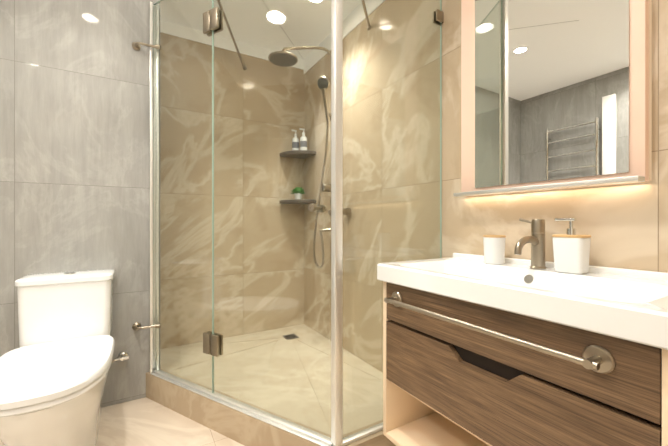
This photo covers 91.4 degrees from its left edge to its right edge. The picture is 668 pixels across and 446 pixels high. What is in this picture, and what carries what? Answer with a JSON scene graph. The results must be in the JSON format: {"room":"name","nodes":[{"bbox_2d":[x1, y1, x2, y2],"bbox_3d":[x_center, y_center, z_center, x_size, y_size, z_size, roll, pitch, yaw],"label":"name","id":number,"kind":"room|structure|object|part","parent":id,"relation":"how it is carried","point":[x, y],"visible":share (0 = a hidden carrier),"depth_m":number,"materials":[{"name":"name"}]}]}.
{"room":"bathroom","nodes":[
{"label":"bathroom","id":0,"kind":"room"},
{"bbox_2d":[0,0,159,406],"bbox_3d":[-1.885,-0.210,1.757,1.650,2.420,0.622,0,0,-31],"label":"wall","id":1,"kind":"structure","parent":0,"point":[74,135],"depth_m":1.72,"materials":[{"name":"tile"}]},
{"bbox_2d":[0,397,243,445],"bbox_3d":[-0.611,1.061,0.834,2.960,0.120,3.510,0,0,-31],"label":"floor","id":2,"kind":"structure","parent":0,"point":[144,421],"depth_m":1.58,"materials":[{"name":"tile"}]},
{"bbox_2d":[0,269,128,445],"bbox_3d":[-1.138,0.623,1.378,0.442,0.756,0.792,0,0,-31],"label":"toilet","id":3,"kind":"object","parent":2,"relation":"on","point":[55,368],"visible":0.98,"depth_m":1.32,"materials":[{"name":"white ceramic"}]},
{"bbox_2d":[146,324,395,445],"bbox_3d":[-0.385,0.930,1.878,1.202,0.141,1.540,0,0,-31],"label":"shower base","id":4,"kind":"object","parent":2,"relation":"on","point":[237,426],"visible":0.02,"depth_m":1.76,"materials":[{"name":"tile"}]},
{"bbox_2d":[132,0,442,445],"bbox_3d":[-0.233,-0.215,1.826,1.587,2.147,0.876,0,0,29],"label":"shower enclosure","id":5,"kind":"object","parent":4,"relation":"on","point":[212,341],"visible":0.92,"depth_m":1.46,"materials":[{"name":"clear glass"}]},
{"bbox_3d":[-0.821,-0.207,1.754,0.249,2.108,0.452,0,0,-31],"label":"fixed glass","id":6,"kind":"part","parent":5,"relation":"part of","materials":[{"name":"green"}]},
{"bbox_3d":[-0.299,-0.207,1.446,0.347,2.106,0.612,0,0,-31],"label":"door glass","id":7,"kind":"part","parent":5,"relation":"part of","materials":[{"name":"green"}]},
{"bbox_3d":[0.268,-0.206,1.406,0.555,2.108,0.008,0,0,-31],"label":"glass","id":8,"kind":"part","parent":5,"relation":"part of","materials":[{"name":"green"}]},
{"bbox_2d":[160,32,303,348],"bbox_3d":[-0.796,-0.210,2.647,1.130,2.420,0.200,0,0,-31],"label":"wall","id":9,"kind":"structure","parent":0,"point":[283,272],"depth_m":2.52,"materials":[{"name":"beige tile"}]},
{"bbox_2d":[160,20,302,69],"bbox_3d":[-0.753,-1.360,2.552,1.110,0.120,0.006,0,0,-31],"label":"crown molding","id":10,"kind":"structure","parent":9,"relation":"attached to","point":[257,54],"depth_m":2.47,"materials":[{"name":"white paint"}]},
{"bbox_2d":[280,199,315,204],"bbox_3d":[-0.300,-0.175,2.689,0.230,0.030,0.230,0,0,-31],"label":"corner shelf","id":11,"kind":"object","parent":9,"relation":"attached to","point":[294,201],"depth_m":2.63,"materials":[{"name":"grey stone"}]},
{"bbox_2d":[291,187,304,198],"bbox_3d":[-0.301,-0.245,2.706,0.122,0.107,0.108,0,0,-31],"label":"potted plant","id":12,"kind":"object","parent":11,"relation":"on","point":[296,193],"depth_m":2.68,"materials":[{"name":"green plant"}]},
{"bbox_2d":[280,150,315,158],"bbox_3d":[-0.300,-0.571,2.688,0.230,0.030,0.230,0,0,-31],"label":"corner shelf","id":13,"kind":"object","parent":9,"relation":"attached to","point":[305,153],"depth_m":2.65,"materials":[{"name":"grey stone"}]},
{"bbox_2d":[292,130,298,150],"bbox_3d":[-0.322,-0.681,2.724,0.066,0.189,0.060,0,0,-31],"label":"shampoo bottle","id":14,"kind":"object","parent":13,"relation":"on","point":[295,144],"depth_m":2.70,"materials":[{"name":"white plastic"}]},
{"bbox_2d":[299,128,306,149],"bbox_3d":[-0.252,-0.681,2.684,0.066,0.189,0.060,0,0,-31],"label":"shampoo bottle","id":15,"kind":"object","parent":13,"relation":"on","point":[303,147],"depth_m":2.66,"materials":[{"name":"white plastic"}]},
{"bbox_2d":[160,0,361,58],"bbox_3d":[-0.619,-1.469,0.845,2.900,0.100,3.480,0,0,-31],"label":"ceiling","id":16,"kind":"structure","parent":0,"point":[289,19],"depth_m":2.28,"materials":[{"name":"white paint"}]},
{"bbox_2d":[262,0,303,59],"bbox_3d":[-0.522,-1.419,1.820,0.004,0.002,2.100,0,0,14],"label":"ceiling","id":17,"kind":"structure","parent":16,"relation":"attached to","point":[282,29],"depth_m":2.39,"materials":[{"name":"grey paint"}]},
{"bbox_2d":[308,0,323,3],"bbox_3d":[-0.113,-1.417,2.051,0.115,0.006,0.115,0,0,-37],"label":"recessed light","id":18,"kind":"object","parent":16,"relation":"in","point":[316,1],"depth_m":2.07,"materials":[{"name":"white"}]},
{"bbox_2d":[304,0,667,371],"bbox_3d":[0.540,-0.210,1.532,0.205,2.420,3.480,0,0,-31],"label":"wall","id":19,"kind":"structure","parent":0,"point":[625,226],"depth_m":1.27,"materials":[{"name":"beige tile"}]},
{"bbox_2d":[268,46,350,267],"bbox_3d":[-0.175,-0.467,2.232,0.481,1.574,0.431,0,0,-31],"label":"shower set","id":20,"kind":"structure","parent":19,"relation":"attached to","point":[277,56],"depth_m":2.28,"materials":[{"name":"silver metal"}]},
{"bbox_2d":[303,0,384,73],"bbox_3d":[0.161,-1.360,2.132,0.006,0.120,1.660,0,0,-31],"label":"crown molding","id":21,"kind":"structure","parent":19,"relation":"attached to","point":[359,11],"depth_m":2.24,"materials":[{"name":"white paint"}]},
{"bbox_2d":[377,218,667,445],"bbox_3d":[0.553,0.394,0.999,0.483,0.823,0.816,0,0,-31],"label":"bathroom vanity","id":22,"kind":"object","parent":19,"relation":"attached to","point":[536,349],"visible":0.98,"depth_m":0.84,"materials":[{"name":"brown laminate"}]},
{"bbox_2d":[483,235,505,263],"bbox_3d":[0.603,0.099,1.227,0.078,0.106,0.078,0,0,-31],"label":"tumbler","id":23,"kind":"object","parent":22,"relation":"on","point":[494,249],"visible":1,"depth_m":1.20,"materials":[{"name":"white ceramic"}]},
{"bbox_2d":[377,253,667,349],"bbox_3d":[0.563,0.189,1.005,0.460,0.112,0.816,0,0,-31],"label":"sink","id":24,"kind":"object","parent":22,"relation":"in","point":[601,308],"depth_m":0.85,"materials":[{"name":"white ceramic"}]},
{"bbox_2d":[514,218,546,268],"bbox_3d":[0.629,0.067,1.089,0.154,0.170,0.094,0,0,-31],"label":"faucet","id":25,"kind":"object","parent":22,"relation":"on","point":[537,238],"depth_m":1.08,"materials":[{"name":"silver metal"}]},
{"bbox_2d":[552,218,590,273],"bbox_3d":[0.732,0.068,1.008,0.071,0.167,0.088,0,0,-31],"label":"soap dispenser","id":26,"kind":"object","parent":22,"relation":"on","point":[571,250],"visible":1,"depth_m":0.98,"materials":[{"name":"white plastic"}]},
{"bbox_3d":[0.696,-0.586,1.150,0.083,0.946,0.608,0,0,-31],"label":"mirror","id":27,"kind":"part","parent":19,"relation":"part of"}
]}

